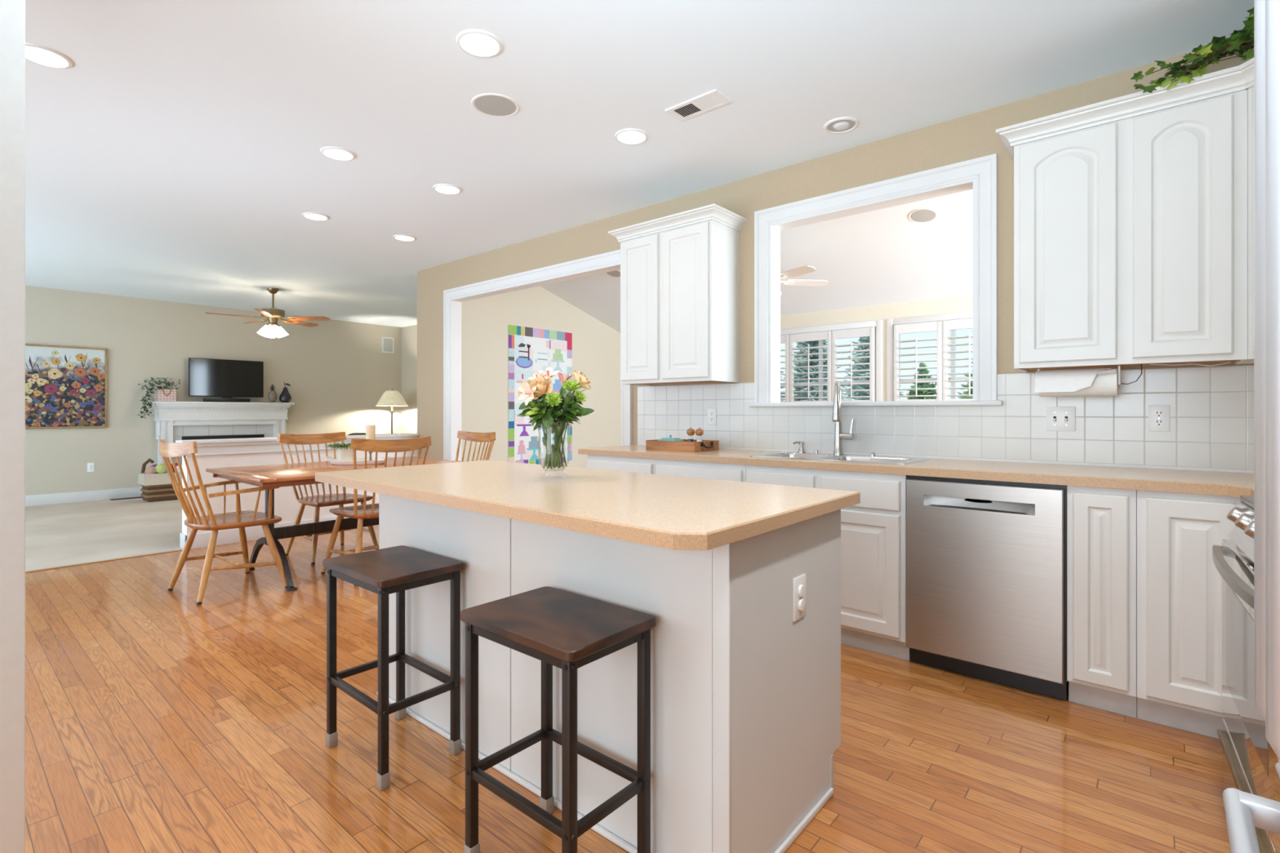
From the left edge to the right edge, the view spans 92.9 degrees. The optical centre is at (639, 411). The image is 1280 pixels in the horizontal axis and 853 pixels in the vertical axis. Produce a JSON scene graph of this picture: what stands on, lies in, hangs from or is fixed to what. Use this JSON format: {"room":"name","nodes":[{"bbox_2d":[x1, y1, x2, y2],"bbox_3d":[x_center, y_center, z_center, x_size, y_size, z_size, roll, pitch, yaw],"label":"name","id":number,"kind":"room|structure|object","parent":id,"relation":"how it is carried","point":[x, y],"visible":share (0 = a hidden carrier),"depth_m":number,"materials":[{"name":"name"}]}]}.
{"room":"kitchen","nodes":[
{"label":"kitchen","id":0,"kind":"room"},
{"bbox_2d":[0,0,25,852],"bbox_3d":[-2.143,-0.195,0.875,0.160,2.720,1.763,0,0,40],"label":"wall","id":1,"kind":"structure","parent":0,"point":[12,12],"depth_m":1.48,"materials":[{"name":"white paint"}]},
{"bbox_2d":[25,497,182,571],"bbox_3d":[-5.423,1.190,6.631,4.350,0.050,8.300,0,0,40],"label":"floor","id":2,"kind":"structure","parent":0,"point":[58,535],"depth_m":5.94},
{"bbox_2d":[137,458,182,502],"bbox_3d":[-6.316,0.891,8.083,0.390,0.549,0.500,0,0,40],"label":"basket","id":3,"kind":"object","parent":2,"relation":"on","point":[156,486],"visible":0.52,"depth_m":7.91,"materials":[{"name":"brown wicker"}]},
{"bbox_2d":[148,401,294,464],"bbox_3d":[-6.118,0.511,8.985,0.245,1.308,1.790,0,0,40],"label":"fireplace","id":4,"kind":"object","parent":2,"relation":"on","point":[175,420],"visible":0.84,"depth_m":8.83,"materials":[{"name":"white paint"}]},
{"bbox_2d":[137,377,180,419],"bbox_3d":[-6.598,-0.181,8.326,0.262,0.580,0.502,0,0,40],"label":"potted plant","id":5,"kind":"object","parent":4,"relation":"on","point":[160,394],"visible":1,"depth_m":8.32,"materials":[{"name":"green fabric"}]},
{"bbox_2d":[154,388,176,401],"bbox_3d":[-6.566,-0.228,8.414,0.140,0.170,0.220,0,0,40],"label":"basket","id":6,"kind":"object","parent":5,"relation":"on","point":[162,395],"depth_m":8.36,"materials":[{"name":"white fabric"}]},
{"bbox_2d":[148,401,294,404],"bbox_3d":[-6.118,-0.127,8.985,0.245,0.033,1.790,0,0,40],"label":"mantel shelf","id":7,"kind":"object","parent":4,"relation":"attached to","point":[153,402],"depth_m":8.77,"materials":[{"name":"white paint"}]},
{"bbox_2d":[188,357,263,402],"bbox_3d":[-6.091,-0.457,8.975,0.160,0.627,0.936,0,0,40],"label":"television","id":8,"kind":"object","parent":4,"relation":"on","point":[207,377],"visible":0.88,"depth_m":8.93,"materials":[{"name":"black plastic"}]},
{"bbox_2d":[203,398,249,402],"bbox_3d":[-6.061,-0.171,8.929,0.055,0.054,0.580,0,0,40],"label":"bar","id":9,"kind":"object","parent":4,"relation":"on","point":[242,400],"visible":1,"depth_m":8.91,"materials":[{"name":"black plastic"}]},
{"bbox_2d":[279,382,291,402],"bbox_3d":[-5.566,-0.306,9.547,0.172,0.326,0.174,0,0,40],"label":"pear ornament","id":10,"kind":"object","parent":4,"relation":"on","point":[285,397],"visible":0.98,"depth_m":9.50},
{"bbox_2d":[376,388,407,434],"bbox_3d":[-4.279,0.380,10.493,0.512,1.571,0.512,0,0,40],"label":"floor lamp","id":11,"kind":"object","parent":2,"relation":"on","point":[388,398],"visible":0.85,"depth_m":10.36,"materials":[{"name":"beige fabric"}]},
{"bbox_2d":[25,549,182,573],"bbox_3d":[-5.139,1.162,3.604,0.040,0.006,4.050,0,0,40],"label":"trim","id":12,"kind":"structure","parent":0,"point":[44,569],"depth_m":4.72,"materials":[{"name":"brown wood"}]},
{"bbox_2d":[25,285,401,495],"bbox_3d":[-7.088,-0.195,8.109,0.100,2.720,8.400,0,0,40],"label":"wall","id":13,"kind":"structure","parent":0,"point":[337,372],"depth_m":8.54,"materials":[{"name":"beige paint"}]},
{"bbox_2d":[25,343,106,428],"bbox_3d":[-7.380,-0.312,7.659,0.035,1.045,1.015,0,0,40],"label":"floral painting","id":14,"kind":"object","parent":13,"relation":"attached to","point":[66,386],"visible":0.69,"depth_m":7.73,"materials":[{"name":"multicoloured paint"}]},
{"bbox_2d":[25,487,142,506],"bbox_3d":[-7.076,1.097,8.033,0.016,0.135,8.300,0,0,40],"label":"baseboard","id":15,"kind":"structure","parent":13,"relation":"attached to","point":[100,495],"depth_m":7.85,"materials":[{"name":"white paint"}]},
{"bbox_2d":[382,337,393,353],"bbox_3d":[-4.560,-1.208,11.003,0.012,0.275,0.215,0,0,40],"label":"wall speaker","id":16,"kind":"object","parent":13,"relation":"attached to","point":[387,343],"visible":1,"depth_m":10.99,"materials":[{"name":"white plastic"}]},
{"bbox_2d":[182,285,621,535],"bbox_3d":[-2.051,-0.635,7.338,0.220,3.600,5.660,0,0,40],"label":"wall","id":17,"kind":"structure","parent":0,"point":[485,321],"depth_m":7.63,"materials":[{"name":"beige paint"}]},
{"bbox_2d":[179,515,348,549],"bbox_3d":[-3.204,1.103,5.974,0.171,0.125,2.113,0,0,40],"label":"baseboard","id":18,"kind":"structure","parent":17,"relation":"attached to","point":[253,533],"depth_m":5.37,"materials":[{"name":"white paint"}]},
{"bbox_2d":[175,433,418,456],"bbox_3d":[-3.211,0.309,5.961,0.220,0.132,2.139,0,0,40],"label":"trim","id":19,"kind":"structure","parent":17,"relation":"attached to","point":[254,445],"depth_m":5.50,"materials":[{"name":"white paint"}]},
{"bbox_2d":[507,324,572,464],"bbox_3d":[-1.326,-0.203,8.198,0.013,1.825,1.110,0,0,40],"label":"quilt","id":20,"kind":"object","parent":17,"relation":"attached to","point":[531,350],"visible":0.64,"depth_m":8.03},
{"bbox_2d":[401,324,417,433],"bbox_3d":[-2.756,-0.195,9.877,4.220,2.720,0.100,0,0,40],"label":"wall","id":21,"kind":"structure","parent":0,"point":[409,334],"depth_m":11.02,"materials":[{"name":"beige paint"}]},
{"bbox_2d":[25,524,1231,852],"bbox_3d":[-1.246,1.190,1.352,8.850,0.050,6.850,0,0,40],"label":"floor","id":22,"kind":"structure","parent":0,"point":[157,720],"depth_m":2.08,"materials":[{"name":"brown wood"}]},
{"bbox_2d":[159,439,288,604],"bbox_3d":[-2.750,0.674,3.980,0.656,0.991,0.594,0,0,36],"label":"armchair","id":23,"kind":"object","parent":22,"relation":"on","point":[239,519],"visible":0.98,"depth_m":3.85,"materials":[{"name":"brown wood"}]},
{"bbox_2d":[276,431,378,564],"bbox_3d":[-2.580,0.674,5.027,0.594,0.991,0.581,0,0,34],"label":"chair","id":24,"kind":"object","parent":22,"relation":"on","point":[317,501],"visible":0.75,"depth_m":5.03,"materials":[{"name":"brown wood"}]},
{"bbox_2d":[205,456,466,591],"bbox_3d":[-2.227,0.790,4.698,1.105,0.751,1.615,0,0,40],"label":"dining table","id":25,"kind":"object","parent":22,"relation":"on","point":[270,476],"visible":0.44,"depth_m":4.35,"materials":[{"name":"brown wood"}]},
{"bbox_2d":[325,456,390,465],"bbox_3d":[-2.243,0.383,4.839,0.493,0.062,0.280,0,0,-1],"label":"serving tray","id":26,"kind":"object","parent":25,"relation":"on","point":[360,461],"visible":0.9,"depth_m":4.74,"materials":[{"name":"white ceramic"}]},
{"bbox_2d":[325,442,353,461],"bbox_3d":[-2.346,0.328,4.842,0.324,0.163,0.322,0,0,40],"label":"potted fern","id":27,"kind":"object","parent":26,"relation":"on","point":[344,453],"visible":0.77,"depth_m":4.78,"materials":[{"name":"ceramic"}]},
{"bbox_2d":[337,447,353,461],"bbox_3d":[-2.337,0.342,4.839,0.132,0.135,0.132,0,0,40],"label":"pot","id":28,"kind":"object","parent":27,"relation":"on","point":[344,455],"depth_m":4.78,"materials":[{"name":"beige ceramic"}]},
{"bbox_2d":[368,439,376,460],"bbox_3d":[-2.152,0.316,4.859,0.092,0.186,0.091,0,0,40],"label":"candle stand","id":29,"kind":"object","parent":26,"relation":"on","point":[370,452],"visible":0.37,"depth_m":4.85,"materials":[{"name":"wood"}]},
{"bbox_2d":[365,424,375,439],"bbox_3d":[-2.152,0.161,4.859,0.070,0.122,0.070,0,0,40],"label":"pillar candle","id":30,"kind":"object","parent":29,"relation":"on","point":[370,428],"visible":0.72,"depth_m":4.83,"materials":[{"name":"beige wax"}]},
{"bbox_2d":[320,435,431,585],"bbox_3d":[-1.892,0.674,4.388,0.594,0.991,0.581,0,0,42],"label":"chair","id":31,"kind":"object","parent":22,"relation":"on","point":[365,511],"visible":0.46,"depth_m":4.21,"materials":[{"name":"brown wood"}]},
{"bbox_2d":[322,545,464,791],"bbox_3d":[-0.854,0.840,2.101,0.424,0.650,0.304,0,0,40],"label":"bar stool","id":32,"kind":"object","parent":22,"relation":"on","point":[383,572],"visible":1,"depth_m":2.07,"materials":[{"name":"brown metal"}]},
{"bbox_2d":[455,431,495,461],"bbox_3d":[-1.641,0.674,5.363,0.581,0.991,0.594,0,0,40],"label":"chair","id":33,"kind":"object","parent":22,"relation":"on","point":[481,437],"visible":0.14,"depth_m":5.58,"materials":[{"name":"brown wood"}]},
{"bbox_2d":[460,586,655,852],"bbox_3d":[-0.213,0.840,1.552,0.424,0.650,0.304,0,0,40],"label":"bar stool","id":34,"kind":"object","parent":22,"relation":"on","point":[565,630],"visible":1,"depth_m":1.52,"materials":[{"name":"wood"}]},
{"bbox_2d":[377,493,840,852],"bbox_3d":[-0.215,0.727,2.212,1.699,0.876,0.690,0,0,40],"label":"kitchen island","id":35,"kind":"object","parent":22,"relation":"on","point":[745,695],"visible":0.62,"depth_m":1.66,"materials":[{"name":"white paint"}]},
{"bbox_2d":[315,460,860,550],"bbox_3d":[-0.340,0.269,2.198,1.947,0.036,0.897,0,0,40],"label":"island countertop","id":36,"kind":"structure","parent":35,"relation":"on","point":[673,513],"depth_m":1.80,"materials":[{"name":"beige laminate"}]},
{"bbox_2d":[537,426,570,478],"bbox_3d":[-0.324,0.143,2.300,0.132,0.216,0.132,0,0,40],"label":"flower vase","id":37,"kind":"object","parent":36,"relation":"on","point":[570,427],"visible":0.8,"depth_m":2.30,"materials":[{"name":"clear glass"}]},
{"bbox_2d":[517,382,547,463],"bbox_3d":[-0.387,0.050,2.267,0.076,0.315,0.124,0,0,40],"label":"alstroemeria","id":38,"kind":"object","parent":37,"relation":"in","point":[525,394],"visible":0.83,"depth_m":2.25,"materials":[{"name":"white plant"}]},
{"bbox_2d":[527,375,552,427],"bbox_3d":[-0.356,0.036,2.267,0.103,0.343,0.120,0,0,40],"label":"rose","id":39,"kind":"object","parent":37,"relation":"in","point":[543,385],"visible":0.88,"depth_m":2.25,"materials":[{"name":"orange plant"}]},
{"bbox_2d":[537,367,559,467],"bbox_3d":[-0.346,0.019,2.289,0.086,0.378,0.084,0,0,40],"label":"alstroemeria","id":40,"kind":"object","parent":37,"relation":"in","point":[548,371],"visible":0.5,"depth_m":2.29,"materials":[{"name":"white plant"}]},
{"bbox_2d":[516,388,586,469],"bbox_3d":[-0.326,0.060,2.308,0.269,0.310,0.262,0,0,40],"label":"greenery sprig","id":41,"kind":"object","parent":37,"relation":"in","point":[565,414],"visible":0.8,"depth_m":2.26,"materials":[{"name":"green plant"}]},
{"bbox_2d":[542,411,564,466],"bbox_3d":[-0.315,0.103,2.249,0.036,0.209,0.101,0,0,34],"label":"leaf spray","id":42,"kind":"object","parent":37,"relation":"in","point":[547,418],"visible":1,"depth_m":2.22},
{"bbox_2d":[545,391,562,466],"bbox_3d":[-0.319,0.065,2.244,0.080,0.284,0.087,0,0,8],"label":"chrysanthemum","id":43,"kind":"object","parent":37,"relation":"in","point":[555,399],"visible":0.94,"depth_m":2.23,"materials":[{"name":"green plant"}]},
{"bbox_2d":[553,372,573,466],"bbox_3d":[-0.296,0.029,2.282,0.089,0.356,0.062,0,0,0],"label":"alstroemeria","id":44,"kind":"object","parent":37,"relation":"in","point":[562,378],"visible":0.66,"depth_m":2.27,"materials":[{"name":"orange plant"}]},
{"bbox_2d":[553,379,582,450],"bbox_3d":[-0.280,0.042,2.277,0.131,0.333,0.081,0,0,32],"label":"chrysanthemum","id":45,"kind":"object","parent":37,"relation":"in","point":[570,385],"visible":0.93,"depth_m":2.26,"materials":[{"name":"green plant"}]},
{"bbox_2d":[555,390,586,466],"bbox_3d":[-0.261,0.061,2.272,0.128,0.291,0.054,0,0,11],"label":"chrysanthemum","id":46,"kind":"object","parent":37,"relation":"in","point":[580,396],"visible":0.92,"depth_m":2.27,"materials":[{"name":"green plant"}]},
{"bbox_2d":[554,408,594,467],"bbox_3d":[-0.245,0.097,2.279,0.151,0.222,0.022,0,0,-6],"label":"leaf spray","id":47,"kind":"object","parent":37,"relation":"in","point":[584,411],"visible":0.87,"depth_m":2.28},
{"bbox_2d":[559,370,591,423],"bbox_3d":[-0.267,0.025,2.306,0.160,0.366,0.107,0,0,4],"label":"rose","id":48,"kind":"object","parent":37,"relation":"in","point":[583,380],"visible":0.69,"depth_m":2.29,"materials":[{"name":"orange plant"}]},
{"bbox_2d":[792,573,805,621],"bbox_3d":[0.446,0.515,1.685,0.014,0.117,0.072,0,0,40],"label":"outlet plate","id":49,"kind":"object","parent":35,"relation":"attached to","point":[798,583],"visible":1,"depth_m":1.67,"materials":[{"name":"white plastic"}]},
{"bbox_2d":[587,454,655,474],"bbox_3d":[0.056,0.728,4.175,0.593,0.874,0.619,0,0,40],"label":"base cabinet","id":50,"kind":"object","parent":22,"relation":"on","point":[642,465],"visible":0.17,"depth_m":3.92,"materials":[{"name":"white wood"}]},
{"bbox_2d":[655,458,746,482],"bbox_3d":[0.527,0.728,3.776,0.638,0.874,0.619,0,0,40],"label":"base cabinet","id":51,"kind":"object","parent":22,"relation":"on","point":[717,471],"visible":0.18,"depth_m":3.52,"materials":[{"name":"white wood"}]},
{"bbox_2d":[746,464,910,660],"bbox_3d":[1.092,0.728,3.296,0.840,0.874,0.619,0,0,40],"label":"base cabinet","id":52,"kind":"object","parent":22,"relation":"on","point":[873,530],"visible":0.53,"depth_m":2.90,"materials":[{"name":"white wood"}]},
{"bbox_2d":[906,475,1066,700],"bbox_3d":[1.642,0.726,2.822,0.608,0.870,0.612,0,0,40],"label":"dishwasher","id":53,"kind":"object","parent":22,"relation":"on","point":[986,560],"visible":0.97,"depth_m":2.57,"materials":[{"name":"silver metal"}]},
{"bbox_2d":[1066,485,1137,718],"bbox_3d":[1.960,0.728,2.561,0.211,0.874,0.619,0,0,40],"label":"base cabinet","id":54,"kind":"object","parent":22,"relation":"on","point":[1102,522],"visible":0.98,"depth_m":2.33,"materials":[{"name":"white wood"}]},
{"bbox_2d":[1137,489,1239,738],"bbox_3d":[2.299,0.728,2.095,0.904,0.874,0.890,0,0,40],"label":"base cabinet","id":55,"kind":"object","parent":22,"relation":"on","point":[1180,583],"visible":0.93,"depth_m":2.19,"materials":[{"name":"white wood"}]},
{"bbox_2d":[577,444,1253,497],"bbox_3d":[1.167,0.270,3.054,3.870,0.038,0.889,0,0,40],"label":"countertop","id":56,"kind":"structure","parent":55,"relation":"on","point":[1234,484],"depth_m":2.63,"materials":[{"name":"beige laminate"}]},
{"bbox_2d":[645,439,719,452],"bbox_3d":[0.277,0.219,3.991,0.435,0.064,0.275,0,0,40],"label":"wooden tray","id":57,"kind":"object","parent":56,"relation":"on","point":[685,446],"visible":0.96,"depth_m":3.88,"materials":[{"name":"brown wood"}]},
{"bbox_2d":[750,451,931,464],"bbox_3d":[1.079,0.340,3.320,0.840,0.190,0.490,0,0,40],"label":"sink","id":58,"kind":"object","parent":56,"relation":"in","point":[886,460],"visible":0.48,"depth_m":3.32,"materials":[{"name":"silver metal"}]},
{"bbox_2d":[831,380,854,454],"bbox_3d":[1.133,0.034,3.451,0.122,0.422,0.178,0,0,40],"label":"faucet","id":59,"kind":"object","parent":56,"relation":"on","point":[839,435],"visible":1,"depth_m":3.47,"materials":[{"name":"silver metal"}]},
{"bbox_2d":[1212,495,1279,852],"bbox_3d":[1.806,0.688,1.384,0.703,0.894,0.756,0,0,37],"label":"range","id":60,"kind":"object","parent":22,"relation":"on","point":[1249,762],"visible":0.62,"depth_m":1.62,"materials":[{"name":"silver metal"}]},
{"bbox_2d":[1240,495,1253,509],"bbox_3d":[1.839,0.262,1.359,0.620,0.017,0.756,0,0,37],"label":"cooktop","id":61,"kind":"object","parent":60,"relation":"in","point":[1246,502],"depth_m":1.76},
{"bbox_2d":[1222,0,1279,852],"bbox_3d":[0.811,0.265,0.250,0.790,1.800,0.910,0,0,40],"label":"refrigerator","id":62,"kind":"object","parent":22,"relation":"on","point":[1244,811],"visible":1,"depth_m":0.52,"materials":[{"name":"metal"}]},
{"bbox_2d":[25,0,1253,327],"bbox_3d":[-2.248,-1.605,3.611,13.300,0.100,9.000,0,0,40],"label":"ceiling","id":63,"kind":"structure","parent":0,"point":[178,157],"depth_m":3.10,"materials":[{"name":"white paint"}]},
{"bbox_2d":[25,42,73,68],"bbox_3d":[-2.602,-1.550,2.652,0.192,0.009,0.192,0,0,40],"label":"recessed light","id":64,"kind":"object","parent":63,"relation":"in","point":[36,53],"visible":0.82,"depth_m":2.65,"materials":[{"name":"white plastic"}]},
{"bbox_2d":[204,287,329,337],"bbox_3d":[-4.678,-1.247,7.689,1.314,0.617,1.333,0,0,40],"label":"ceiling fan","id":65,"kind":"object","parent":63,"relation":"hanging from","point":[273,314],"visible":1,"depth_m":7.64,"materials":[{"name":"gold metal"}]},
{"bbox_2d":[302,212,328,220],"bbox_3d":[-2.575,-1.550,4.833,0.192,0.009,0.192,0,0,40],"label":"recessed light","id":66,"kind":"object","parent":63,"relation":"in","point":[312,215],"visible":1,"depth_m":4.82,"materials":[{"name":"white plastic"}]},
{"bbox_2d":[320,146,355,160],"bbox_3d":[-1.815,-1.550,3.657,0.192,0.009,0.192,0,0,40],"label":"recessed light","id":67,"kind":"object","parent":63,"relation":"in","point":[331,152],"visible":1,"depth_m":3.65,"materials":[{"name":"white plastic"}]},
{"bbox_2d":[432,183,462,194],"bbox_3d":[-1.342,-1.550,4.239,0.192,0.009,0.192,0,0,40],"label":"recessed light","id":68,"kind":"object","parent":63,"relation":"in","point":[446,188],"visible":1,"depth_m":4.22,"materials":[{"name":"white plastic"}]},
{"bbox_2d":[456,29,502,57],"bbox_3d":[-0.676,-1.550,2.566,0.192,0.009,0.192,0,0,40],"label":"recessed light","id":69,"kind":"object","parent":63,"relation":"in","point":[475,42],"visible":1,"depth_m":2.56,"materials":[{"name":"white plastic"}]},
{"bbox_2d":[471,93,519,117],"bbox_3d":[-0.733,-1.552,3.086,0.240,0.006,0.240,0,0,40],"label":"ceiling speaker","id":70,"kind":"object","parent":63,"relation":"attached to","point":[492,104],"visible":1,"depth_m":3.07,"materials":[{"name":"white plastic"}]},
{"bbox_2d":[614,128,648,144],"bbox_3d":[-0.048,-1.550,3.430,0.192,0.009,0.192,0,0,40],"label":"recessed light","id":71,"kind":"object","parent":63,"relation":"in","point":[624,135],"visible":1,"depth_m":3.42,"materials":[{"name":"white plastic"}]},
{"bbox_2d":[665,88,732,121],"bbox_3d":[0.294,-1.550,3.084,0.310,0.010,0.145,0,0,40],"label":"ceiling vent","id":72,"kind":"object","parent":63,"relation":"in","point":[714,99],"visible":1,"depth_m":3.07,"materials":[{"name":"white plastic"}]},
{"bbox_2d":[823,116,859,133],"bbox_3d":[1.091,-1.547,3.297,0.186,0.016,0.186,0,0,40],"label":"recessed light","id":73,"kind":"object","parent":63,"relation":"in","point":[841,127],"visible":1,"depth_m":3.29,"materials":[{"name":"white plastic"}]},
{"bbox_2d":[539,189,973,333],"bbox_3d":[1.606,-1.765,5.620,8.020,1.100,3.350,0,0,40],"label":"ceiling","id":74,"kind":"structure","parent":0,"point":[880,256],"depth_m":6.03,"materials":[{"name":"white paint"}]},
{"bbox_2d":[780,265,827,294],"bbox_3d":[1.157,-1.399,5.724,1.187,0.709,1.153,0,0,40],"label":"ceiling fan","id":75,"kind":"object","parent":74,"relation":"hanging from","point":[802,270],"visible":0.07,"depth_m":5.74,"materials":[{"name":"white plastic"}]},
{"bbox_2d":[907,208,937,222],"bbox_3d":[2.392,-1.660,5.149,0.226,0.067,0.217,0,0,40],"label":"ceiling speaker","id":76,"kind":"object","parent":74,"relation":"attached to","point":[920,215],"visible":1,"depth_m":5.14,"materials":[{"name":"white plastic"}]},
{"bbox_2d":[910,209,934,222],"bbox_3d":[2.391,-1.658,5.148,0.192,0.054,0.184,0,0,40],"label":"grille","id":77,"kind":"object","parent":76,"relation":"attached to","point":[916,215],"depth_m":5.14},
{"bbox_2d":[417,44,1253,459],"bbox_3d":[0.327,-0.635,4.436,7.240,3.600,0.110,0,0,40],"label":"wall","id":78,"kind":"structure","parent":0,"point":[973,135],"depth_m":3.85,"materials":[{"name":"beige paint"}]},
{"bbox_2d":[449,262,622,461],"bbox_3d":[-1.012,-0.003,5.572,2.400,2.335,0.126,0,0,40],"label":"trim","id":79,"kind":"structure","parent":78,"relation":"attached to","point":[455,303],"depth_m":6.30,"materials":[{"name":"white paint"}]},
{"bbox_2d":[443,249,632,459],"bbox_3d":[-1.055,-0.050,5.520,2.590,2.430,0.026,0,0,40],"label":"trim","id":80,"kind":"structure","parent":78,"relation":"attached to","point":[611,257],"depth_m":5.57,"materials":[{"name":"white paint"}]},
{"bbox_2d":[608,203,746,385],"bbox_3d":[0.243,-0.739,4.179,0.899,1.084,0.392,0,0,40],"label":"upper cabinet","id":81,"kind":"object","parent":78,"relation":"attached to","point":[680,272],"visible":1,"depth_m":4.00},
{"bbox_2d":[707,408,716,425],"bbox_3d":[0.497,0.034,4.204,0.072,0.117,0.009,0,0,40],"label":"outlet plate","id":82,"kind":"object","parent":78,"relation":"attached to","point":[712,412],"visible":1,"depth_m":4.20,"materials":[{"name":"white plastic"}]},
{"bbox_2d":[768,177,976,402],"bbox_3d":[1.328,-0.635,3.587,1.195,1.156,0.126,0,0,40],"label":"trim","id":83,"kind":"structure","parent":78,"relation":"attached to","point":[775,228],"depth_m":3.78,"materials":[{"name":"white paint"}]},
{"bbox_2d":[754,153,997,402],"bbox_3d":[1.284,-0.682,3.536,1.385,1.251,0.026,0,0,40],"label":"trim","id":84,"kind":"structure","parent":78,"relation":"attached to","point":[984,169],"depth_m":3.24,"materials":[{"name":"white paint"}]},
{"bbox_2d":[639,443,1253,473],"bbox_3d":[1.464,0.246,3.388,3.850,0.012,0.005,0,0,40],"label":"trim","id":85,"kind":"structure","parent":78,"relation":"attached to","point":[721,447],"depth_m":2.98,"materials":[{"name":"white laminate"}]},
{"bbox_2d":[1046,406,1075,431],"bbox_3d":[2.013,0.034,2.912,0.116,0.117,0.018,0,0,40],"label":"switch plate","id":86,"kind":"object","parent":78,"relation":"attached to","point":[1058,418],"visible":1,"depth_m":2.91,"materials":[{"name":"white plastic"}]},
{"bbox_2d":[995,65,1247,372],"bbox_3d":[2.051,-0.739,2.645,0.816,1.084,0.392,0,0,40],"label":"upper cabinet","id":87,"kind":"object","parent":78,"relation":"attached to","point":[1131,211],"visible":1,"depth_m":2.48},
{"bbox_2d":[1034,365,1119,396],"bbox_3d":[1.930,-0.133,2.688,0.301,0.128,0.149,0,0,40],"label":"paper towel holder","id":88,"kind":"object","parent":87,"relation":"attached to","point":[1100,381],"visible":1,"depth_m":2.66,"materials":[{"name":"paper"}]},
{"bbox_2d":[1130,7,1253,93],"bbox_3d":[2.228,-1.362,2.281,0.612,0.228,0.286,0,0,25],"label":"ivy","id":89,"kind":"object","parent":87,"relation":"on","point":[1241,42],"visible":0.66,"depth_m":2.31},
{"bbox_2d":[1148,404,1169,431],"bbox_3d":[2.290,0.029,2.683,0.072,0.117,0.009,0,0,40],"label":"outlet plate","id":90,"kind":"object","parent":78,"relation":"attached to","point":[1158,415],"visible":1,"depth_m":2.68,"materials":[{"name":"white plastic"}]},
{"bbox_2d":[1239,57,1253,364],"bbox_3d":[2.483,-0.739,2.095,0.643,1.084,0.672,0,0,40],"label":"upper cabinet","id":91,"kind":"object","parent":78,"relation":"attached to","point":[1246,68],"visible":0.22,"depth_m":2.27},
{"bbox_2d":[780,293,973,401],"bbox_3d":[2.728,-0.085,6.943,8.020,2.500,0.120,0,0,40],"label":"wall","id":92,"kind":"structure","parent":0,"point":[964,303],"depth_m":6.84,"materials":[{"name":"beige paint"}]},
{"bbox_2d":[780,320,882,401],"bbox_3d":[1.890,-0.360,7.613,2.275,1.350,0.102,0,0,40],"label":"window","id":93,"kind":"structure","parent":92,"relation":"in","point":[878,323],"depth_m":7.05,"materials":[{"name":"white paint"}]},
{"bbox_2d":[780,334,789,402],"bbox_3d":[1.649,-0.362,7.730,0.535,1.195,0.088,0,0,40],"label":"plantation shutter","id":94,"kind":"object","parent":93,"relation":"attached to","point":[784,338],"visible":0.31,"depth_m":7.57,"materials":[{"name":"white paint"}]},
{"bbox_2d":[789,330,831,402],"bbox_3d":[2.062,-0.362,7.379,0.540,1.195,0.088,0,0,40],"label":"plantation shutter","id":95,"kind":"object","parent":93,"relation":"attached to","point":[821,335],"visible":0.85,"depth_m":7.36,"materials":[{"name":"white paint"}]},
{"bbox_2d":[831,327,875,401],"bbox_3d":[2.461,-0.362,7.042,0.495,1.195,0.088,0,0,40],"label":"plantation shutter","id":96,"kind":"object","parent":93,"relation":"attached to","point":[867,331],"visible":0.67,"depth_m":7.01,"materials":[{"name":"white paint"}]},
{"bbox_2d":[886,311,973,401],"bbox_3d":[3.555,-0.360,6.202,2.000,1.350,0.102,0,0,40],"label":"window","id":97,"kind":"structure","parent":92,"relation":"in","point":[963,315],"depth_m":6.65,"materials":[{"name":"white paint"}]},
{"bbox_2d":[893,320,942,401],"bbox_3d":[3.002,-0.362,6.582,0.495,1.195,0.088,0,0,40],"label":"plantation shutter","id":98,"kind":"object","parent":97,"relation":"attached to","point":[937,326],"visible":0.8,"depth_m":6.55,"materials":[{"name":"white paint"}]},
{"bbox_2d":[942,318,973,400],"bbox_3d":[3.395,-0.362,6.249,0.525,1.195,0.088,0,0,40],"label":"plantation shutter","id":99,"kind":"object","parent":97,"relation":"attached to","point":[966,323],"visible":0.46,"depth_m":6.34,"materials":[{"name":"white paint"}]},
{"bbox_2d":[637,364,1253,470],"bbox_3d":[1.162,0.036,3.040,3.880,0.457,0.940,0,0,40],"label":"wall","id":100,"kind":"structure","parent":0,"point":[1211,408],"depth_m":3.04,"materials":[{"name":"white tile"}]},
{"bbox_2d":[748,400,1003,407],"bbox_3d":[1.317,-0.045,3.580,1.447,0.028,0.175,0,0,40],"label":"trim","id":101,"kind":"structure","parent":100,"relation":"attached to","point":[975,402],"depth_m":3.41,"materials":[{"name":"white paint"}]},
{"label":"outside","id":102,"kind":"structure","parent":0,"visible":0},
{"bbox_3d":[27.601,1.715,40.277,110.000,0.100,82.860,0,0,40],"label":"lawn","id":103,"kind":"structure","parent":102,"visible":0},
{"bbox_2d":[780,339,848,400],"bbox_3d":[5.233,-0.743,18.503,2.854,5.584,2.860,0,0,8],"label":"conifer","id":104,"kind":"object","parent":103,"relation":"on","point":[811,344],"visible":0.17,"depth_m":18.23,"materials":[{"name":"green plant"}]},
{"bbox_2d":[840,336,904,399],"bbox_3d":[5.857,-0.464,15.504,2.428,4.743,2.264,0,0,-38],"label":"conifer","id":105,"kind":"object","parent":103,"relation":"on","point":[862,340],"visible":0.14,"depth_m":15.37,"materials":[{"name":"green plant"}]},
{"bbox_2d":[906,362,937,399],"bbox_3d":[11.605,0.018,25.008,2.622,4.207,2.735,0,0,-38],"label":"conifer","id":106,"kind":"object","parent":103,"relation":"on","point":[919,385],"visible":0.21,"depth_m":24.81,"materials":[{"name":"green plant"}]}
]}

